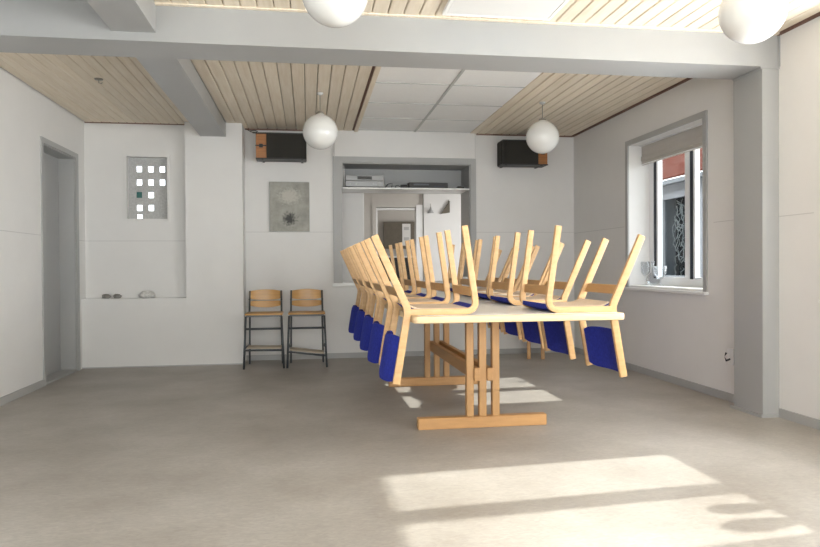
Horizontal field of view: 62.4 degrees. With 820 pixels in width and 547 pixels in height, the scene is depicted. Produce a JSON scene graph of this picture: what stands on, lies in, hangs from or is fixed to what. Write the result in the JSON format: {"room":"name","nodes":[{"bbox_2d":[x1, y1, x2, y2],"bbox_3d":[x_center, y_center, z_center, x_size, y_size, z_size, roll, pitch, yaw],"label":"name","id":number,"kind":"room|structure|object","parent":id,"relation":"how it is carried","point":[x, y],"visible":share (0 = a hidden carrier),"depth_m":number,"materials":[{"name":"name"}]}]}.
{"room":"community hall","nodes":[
{"label":"community hall","id":0,"kind":"room"},
{"bbox_2d":[0,67,85,396],"bbox_3d":[-2.897,-0.404,2.367,0.300,2.900,10.750,0,1,-9],"label":"wall","id":1,"kind":"structure","parent":0,"point":[26,114],"depth_m":5.69,"materials":[{"name":"white paint"}]},
{"bbox_2d":[0,380,43,405],"bbox_3d":[-2.617,1.021,1.628,0.012,0.062,8.980,0,1,-9],"label":"baseboard","id":2,"kind":"structure","parent":1,"relation":"attached to","point":[19,393],"depth_m":5.59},
{"bbox_2d":[40,136,80,385],"bbox_3d":[-3.463,-0.111,6.527,0.212,2.240,0.980,0,1,-9],"label":"door","id":3,"kind":"structure","parent":1,"relation":"in","point":[59,181],"depth_m":6.90,"materials":[{"name":"grey wood"}]},
{"bbox_2d":[82,122,574,367],"bbox_3d":[-0.747,-0.472,7.771,5.560,2.900,0.500,0,1,-9],"label":"wall","id":4,"kind":"structure","parent":0,"point":[201,265],"depth_m":7.38,"materials":[{"name":"white paint"}]},
{"bbox_2d":[102,294,110,298],"bbox_3d":[-3.234,0.243,7.223,0.092,0.049,0.073,0,1,-9],"label":"stone","id":5,"kind":"object","parent":4,"relation":"on","point":[104,296],"visible":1,"depth_m":7.20,"materials":[{"name":"grey stone"}]},
{"bbox_2d":[113,294,121,298],"bbox_3d":[-3.128,0.242,7.238,0.077,0.050,0.075,0,1,33],"label":"stone","id":6,"kind":"object","parent":4,"relation":"on","point":[117,296],"visible":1,"depth_m":7.22,"materials":[{"name":"grey stone"}]},
{"bbox_2d":[138,290,154,297],"bbox_3d":[-2.831,0.223,7.287,0.174,0.083,0.106,0,1,-9],"label":"coral","id":7,"kind":"object","parent":4,"relation":"on","point":[144,294],"visible":0.99,"depth_m":7.25},
{"bbox_2d":[124,154,169,220],"bbox_3d":[-2.858,-0.929,7.394,0.470,0.720,0.132,0,1,-9],"label":"window","id":8,"kind":"structure","parent":4,"relation":"in","point":[138,194],"depth_m":7.41,"materials":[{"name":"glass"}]},
{"bbox_2d":[82,360,246,368],"bbox_3d":[-2.647,0.989,7.395,1.666,0.012,0.306,0,1,-9],"label":"trim","id":9,"kind":"structure","parent":4,"relation":"attached to","point":[246,360],"depth_m":7.24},
{"bbox_2d":[136,57,225,136],"bbox_3d":[-1.900,-1.560,5.819,0.267,0.190,3.000,0,1,-9],"label":"beam","id":10,"kind":"structure","parent":4,"relation":"attached to","point":[179,79],"depth_m":5.54,"materials":[{"name":"white paint"}]},
{"bbox_2d":[255,132,306,162],"bbox_3d":[-1.437,-1.401,7.566,0.553,0.294,0.255,0,1,-9],"label":"wall speaker","id":11,"kind":"object","parent":4,"relation":"attached to","point":[270,147],"visible":0.86,"depth_m":7.45,"materials":[{"name":"brown wood"}]},
{"bbox_2d":[266,134,306,160],"bbox_3d":[-1.375,-1.405,7.559,0.433,0.262,0.218,0,1,-9],"label":"grille","id":12,"kind":"object","parent":11,"relation":"attached to","point":[279,147],"depth_m":7.45,"materials":[{"name":"fabric"}]},
{"bbox_2d":[269,181,309,231],"bbox_3d":[-1.372,-0.759,7.709,0.452,0.568,0.032,0,1,-9],"label":"painting","id":13,"kind":"object","parent":4,"relation":"attached to","point":[289,202],"visible":1,"depth_m":7.70,"materials":[{"name":"grey paper"}]},
{"bbox_2d":[246,348,555,360],"bbox_3d":[0.070,0.941,7.951,3.886,0.060,0.012,0,1,-9],"label":"baseboard","id":14,"kind":"structure","parent":4,"relation":"attached to","point":[515,350],"depth_m":7.84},
{"bbox_2d":[332,156,475,286],"bbox_3d":[-0.078,-0.608,8.129,1.730,1.495,0.510,0,1,-9],"label":"window frame","id":15,"kind":"structure","parent":4,"relation":"in","point":[455,172],"depth_m":8.03,"materials":[{"name":"white paint"}]},
{"bbox_2d":[345,175,383,187],"bbox_3d":[-0.542,-1.073,7.992,0.450,0.146,0.215,0,1,-9],"label":"stereo receiver","id":16,"kind":"object","parent":15,"relation":"on","point":[350,180],"visible":0.79,"depth_m":7.90,"materials":[{"name":"silver metal"}]},
{"bbox_2d":[395,185,407,187],"bbox_3d":[-0.102,-1.026,8.015,0.154,0.045,0.060,0,1,-9],"label":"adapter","id":17,"kind":"object","parent":15,"relation":"on","point":[400,186],"visible":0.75,"depth_m":7.99,"materials":[{"name":"black plastic"}]},
{"bbox_2d":[342,187,468,193],"bbox_3d":[-0.068,-0.997,8.137,1.496,0.017,0.430,0,1,-9],"label":"shelf","id":18,"kind":"object","parent":15,"relation":"attached to","point":[465,190],"depth_m":8.07,"materials":[{"name":"white paint"}]},
{"bbox_2d":[497,139,547,168],"bbox_3d":[1.321,-1.404,7.980,0.553,0.294,0.255,0,1,-9],"label":"wall speaker","id":19,"kind":"object","parent":4,"relation":"attached to","point":[510,153],"visible":0.76,"depth_m":7.85,"materials":[{"name":"brown wood"}]},
{"bbox_2d":[497,141,537,165],"bbox_3d":[1.264,-1.407,7.955,0.433,0.262,0.218,0,1,-9],"label":"grille","id":20,"kind":"object","parent":19,"relation":"attached to","point":[509,153],"depth_m":7.85,"materials":[{"name":"fabric"}]},
{"bbox_2d":[364,193,423,280],"bbox_3d":[-0.073,-0.386,10.730,3.850,2.660,5.150,0,1,-9],"label":"wall","id":21,"kind":"structure","parent":0,"point":[369,198],"depth_m":10.40,"materials":[{"name":"white paint"}]},
{"bbox_2d":[372,203,422,280],"bbox_3d":[-0.197,-0.062,10.447,0.775,2.020,0.180,0,1,-9],"label":"door frame","id":22,"kind":"structure","parent":21,"relation":"in","point":[418,209],"depth_m":10.39,"materials":[{"name":"white paint"}]},
{"bbox_2d":[383,222,414,248],"bbox_3d":[-0.151,-0.739,13.081,0.720,0.520,0.051,0,1,-9],"label":"notice board","id":23,"kind":"object","parent":21,"relation":"attached to","point":[394,232],"visible":0.61,"depth_m":13.05,"materials":[{"name":"paper"}]},
{"bbox_2d":[423,194,460,280],"bbox_3d":[0.775,-0.369,10.504,1.140,2.620,0.049,0,1,-9],"label":"door","id":24,"kind":"structure","parent":21,"relation":"attached to","point":[435,222],"depth_m":10.43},
{"bbox_2d":[441,200,449,213],"bbox_3d":[0.540,-1.028,10.416,0.140,0.221,0.038,0,1,-9],"label":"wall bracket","id":25,"kind":"object","parent":21,"relation":"attached to","point":[447,208],"visible":1,"depth_m":10.40,"materials":[{"name":"metal"}]},
{"bbox_2d":[0,352,819,546],"bbox_3d":[0.035,1.072,2.821,6.210,0.100,10.750,0,1,-9],"label":"floor","id":26,"kind":"structure","parent":0,"point":[306,453],"depth_m":3.61,"materials":[{"name":"grey concrete"}]},
{"bbox_2d":[243,289,284,369],"bbox_3d":[-1.549,0.582,7.226,0.432,0.816,0.425,0,1,-9],"label":"chair","id":27,"kind":"object","parent":26,"relation":"on","point":[263,294],"visible":1,"depth_m":7.23,"materials":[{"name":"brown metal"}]},
{"bbox_2d":[286,289,327,367],"bbox_3d":[-1.111,0.578,7.292,0.432,0.816,0.425,0,1,-9],"label":"chair","id":28,"kind":"object","parent":26,"relation":"on","point":[300,293],"visible":1,"depth_m":7.36,"materials":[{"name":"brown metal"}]},
{"bbox_2d":[375,292,623,429],"bbox_3d":[0.357,0.601,5.424,1.202,0.785,3.490,0,1,-9],"label":"trestle table","id":29,"kind":"object","parent":26,"relation":"on","point":[476,371],"visible":0.68,"depth_m":4.41,"materials":[{"name":"brown wood"}]},
{"bbox_2d":[340,243,404,332],"bbox_3d":[-0.380,0.143,6.686,0.593,0.868,0.500,0,1,-9],"label":"upholstered chair","id":30,"kind":"object","parent":29,"relation":"on","point":[360,294],"visible":0.41,"depth_m":6.54,"materials":[{"name":"beige wood"}]},
{"bbox_2d":[344,240,415,340],"bbox_3d":[-0.274,0.149,6.000,0.593,0.868,0.500,0,1,-8],"label":"upholstered chair","id":31,"kind":"object","parent":29,"relation":"on","point":[364,310],"visible":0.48,"depth_m":5.84,"materials":[{"name":"beige wood"}]},
{"bbox_2d":[349,237,430,350],"bbox_3d":[-0.167,0.155,5.316,0.593,0.868,0.500,0,1,-9],"label":"upholstered chair","id":32,"kind":"object","parent":29,"relation":"on","point":[368,321],"visible":0.56,"depth_m":5.19,"materials":[{"name":"beige wood"}]},
{"bbox_2d":[354,232,450,364],"bbox_3d":[-0.064,0.161,4.651,0.593,0.868,0.500,0,1,-9],"label":"upholstered chair","id":33,"kind":"object","parent":29,"relation":"on","point":[378,331],"visible":0.79,"depth_m":4.49,"materials":[{"name":"beige wood"}]},
{"bbox_2d":[364,225,478,384],"bbox_3d":[0.049,0.167,3.933,0.593,0.868,0.500,0,1,-9],"label":"upholstered chair","id":34,"kind":"object","parent":29,"relation":"on","point":[394,346],"visible":1,"depth_m":3.73,"materials":[{"name":"brown wood"}]},
{"bbox_2d":[448,243,512,332],"bbox_3d":[0.700,0.135,6.750,0.593,0.868,0.500,0,1,-9],"label":"upholstered chair","id":35,"kind":"object","parent":29,"relation":"on","point":[453,246],"visible":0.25,"depth_m":6.54,"materials":[{"name":"beige wood"}]},
{"bbox_2d":[458,240,533,339],"bbox_3d":[0.769,0.141,6.090,0.593,0.868,0.500,0,1,-8],"label":"upholstered chair","id":36,"kind":"object","parent":29,"relation":"on","point":[513,328],"visible":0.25,"depth_m":6.20,"materials":[{"name":"beige wood"}]},
{"bbox_2d":[474,237,550,348],"bbox_3d":[0.844,0.147,5.457,0.593,0.868,0.500,0,1,-9],"label":"upholstered chair","id":37,"kind":"object","parent":29,"relation":"on","point":[530,331],"visible":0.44,"depth_m":5.55,"materials":[{"name":"beige wood"}]},
{"bbox_2d":[488,232,590,359],"bbox_3d":[0.909,0.153,4.823,0.593,0.868,0.500,0,1,-9],"label":"upholstered chair","id":38,"kind":"object","parent":29,"relation":"on","point":[557,335],"visible":0.87,"depth_m":4.75,"materials":[{"name":"beige wood"}]},
{"bbox_2d":[519,225,644,376],"bbox_3d":[1.021,0.159,4.079,0.593,0.868,0.500,0,1,-9],"label":"upholstered chair","id":39,"kind":"object","parent":29,"relation":"on","point":[602,346],"visible":1,"depth_m":4.04,"materials":[{"name":"beige wood"}]},
{"bbox_2d":[527,341,544,358],"bbox_3d":[1.440,0.749,7.757,0.240,0.430,0.340,0,1,10],"label":"wooden stool","id":40,"kind":"object","parent":26,"relation":"on","point":[528,342],"visible":0.33,"depth_m":7.62,"materials":[{"name":"brown wood"}]},
{"bbox_2d":[0,0,819,136],"bbox_3d":[0.001,-1.732,2.791,6.180,0.292,10.750,0,1,-9],"label":"ceiling","id":41,"kind":"structure","parent":0,"point":[255,95],"depth_m":5.89,"materials":[{"name":"brown wood"}]},
{"bbox_2d":[86,0,155,32],"bbox_3d":[-1.137,-1.505,0.685,0.250,0.208,6.720,0,1,-9],"label":"beam","id":42,"kind":"structure","parent":41,"relation":"attached to","point":[118,15],"depth_m":3.78,"materials":[{"name":"white paint"}]},
{"bbox_2d":[303,92,337,149],"bbox_3d":[-0.809,-1.371,6.096,0.314,0.507,0.314,0,1,-9],"label":"pendant lamp","id":43,"kind":"object","parent":41,"relation":"hanging from","point":[320,132],"visible":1,"depth_m":5.99,"materials":[{"name":"white glass"}]},
{"bbox_2d":[303,0,367,27],"bbox_3d":[-0.354,-1.383,3.191,0.314,0.432,0.314,0,1,-9],"label":"pendant lamp","id":44,"kind":"object","parent":41,"relation":"hanging from","point":[329,13],"visible":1,"depth_m":3.12,"materials":[{"name":"white glass"}]},
{"bbox_2d":[442,0,568,20],"bbox_3d":[0.632,-1.600,3.615,0.690,0.024,1.230,0,1,-9],"label":"ceiling panel","id":45,"kind":"object","parent":41,"relation":"attached to","point":[546,10],"visible":1,"depth_m":4.08,"materials":[{"name":"white paint"}]},
{"bbox_2d":[526,102,558,153],"bbox_3d":[1.272,-1.397,6.499,0.314,0.492,0.314,0,1,-9],"label":"pendant lamp","id":46,"kind":"object","parent":41,"relation":"hanging from","point":[542,136],"visible":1,"depth_m":6.39,"materials":[{"name":"white glass"}]},
{"bbox_2d":[718,0,788,43],"bbox_3d":[1.711,-1.384,3.380,0.314,0.462,0.314,0,1,-9],"label":"pendant lamp","id":47,"kind":"object","parent":41,"relation":"hanging from","point":[741,21],"visible":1,"depth_m":3.29,"materials":[{"name":"white glass"}]},
{"bbox_2d":[574,16,819,419],"bbox_3d":[2.908,-0.452,3.239,0.320,2.900,10.750,0,1,-9],"label":"wall","id":48,"kind":"structure","parent":0,"point":[688,337],"depth_m":5.43,"materials":[{"name":"white paint"}]},
{"bbox_2d":[0,0,777,79],"bbox_3d":[-0.246,-1.522,4.384,5.560,0.260,0.330,0,1,-9],"label":"beam","id":49,"kind":"structure","parent":48,"relation":"attached to","point":[61,27],"depth_m":4.28,"materials":[{"name":"white paint"}]},
{"bbox_2d":[0,143,813,240],"bbox_3d":[0.011,-0.960,2.698,5.560,1.273,10.350,0,1,-9],"label":"trim","id":50,"kind":"structure","parent":48,"relation":"attached to","point":[334,143],"depth_m":7.11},
{"bbox_2d":[623,110,708,294],"bbox_3d":[2.425,-0.580,6.189,0.335,1.495,1.440,0,1,-9],"label":"window","id":51,"kind":"structure","parent":48,"relation":"in","point":[691,283],"depth_m":6.14,"materials":[{"name":"white paint"}]},
{"bbox_2d":[640,123,701,165],"bbox_3d":[2.430,-1.178,6.185,0.058,0.200,1.270,0,1,-9],"label":"blind","id":52,"kind":"object","parent":51,"relation":"attached to","point":[690,139],"visible":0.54,"depth_m":6.21,"materials":[{"name":"fabric"}]},
{"bbox_2d":[574,347,819,429],"bbox_3d":[2.767,0.969,3.130,0.014,0.062,10.350,0,1,-9],"label":"baseboard","id":53,"kind":"structure","parent":48,"relation":"attached to","point":[798,418],"depth_m":5.49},
{"bbox_2d":[724,348,733,364],"bbox_3d":[2.428,0.632,5.154,0.074,0.120,0.070,0,1,-9],"label":"wall socket","id":54,"kind":"object","parent":48,"relation":"attached to","point":[730,352],"visible":0.77,"depth_m":5.15,"materials":[{"name":"white paint"}]},
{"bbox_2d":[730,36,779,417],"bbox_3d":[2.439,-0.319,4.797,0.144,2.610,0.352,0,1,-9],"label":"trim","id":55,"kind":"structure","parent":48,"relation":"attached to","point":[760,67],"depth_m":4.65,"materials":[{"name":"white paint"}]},
{"bbox_2d":[733,69,778,414],"bbox_3d":[2.450,-0.211,4.798,0.124,2.394,0.316,0,1,-9],"label":"pillar","id":56,"kind":"structure","parent":48,"relation":"attached to","point":[756,94],"depth_m":4.69,"materials":[{"name":"white paint"}]},
{"bbox_3d":[0.011,0.994,10.755,3.600,0.100,5.150,0,1,-9],"label":"floor","id":57,"kind":"structure","parent":0,"visible":0},
{"bbox_2d":[342,193,363,281],"bbox_3d":[-0.934,-0.180,8.697,0.640,2.300,0.720,0,1,-9],"label":"tall cabinet","id":58,"kind":"object","parent":57,"relation":"on","point":[352,203],"visible":0.02,"depth_m":8.36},
{"bbox_2d":[378,256,414,280],"bbox_3d":[-0.169,0.300,12.719,0.840,1.250,0.440,0,1,-9],"label":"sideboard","id":59,"kind":"object","parent":57,"relation":"on","point":[395,257],"visible":0.05,"depth_m":12.50,"materials":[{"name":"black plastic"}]},
{"label":"outside","id":60,"kind":"structure","parent":0,"visible":0},
{"bbox_3d":[14.392,0.981,17.341,26.400,0.100,50.000,0,1,-9],"label":"ground","id":61,"kind":"structure","parent":60,"visible":0},
{"bbox_2d":[662,148,702,277],"bbox_3d":[5.867,-1.127,13.057,3.500,4.315,7.300,0,1,-9],"label":"building","id":62,"kind":"structure","parent":61,"relation":"on","point":[673,189],"depth_m":12.11,"materials":[{"name":"red brick"}]},
{"bbox_2d":[672,199,684,274],"bbox_3d":[4.688,-0.654,12.310,0.078,1.410,4.767,0,1,-9],"label":"bare twigs","id":63,"kind":"object","parent":62,"relation":"in","point":[680,204],"visible":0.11,"depth_m":11.91,"materials":[{"name":"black plant"}]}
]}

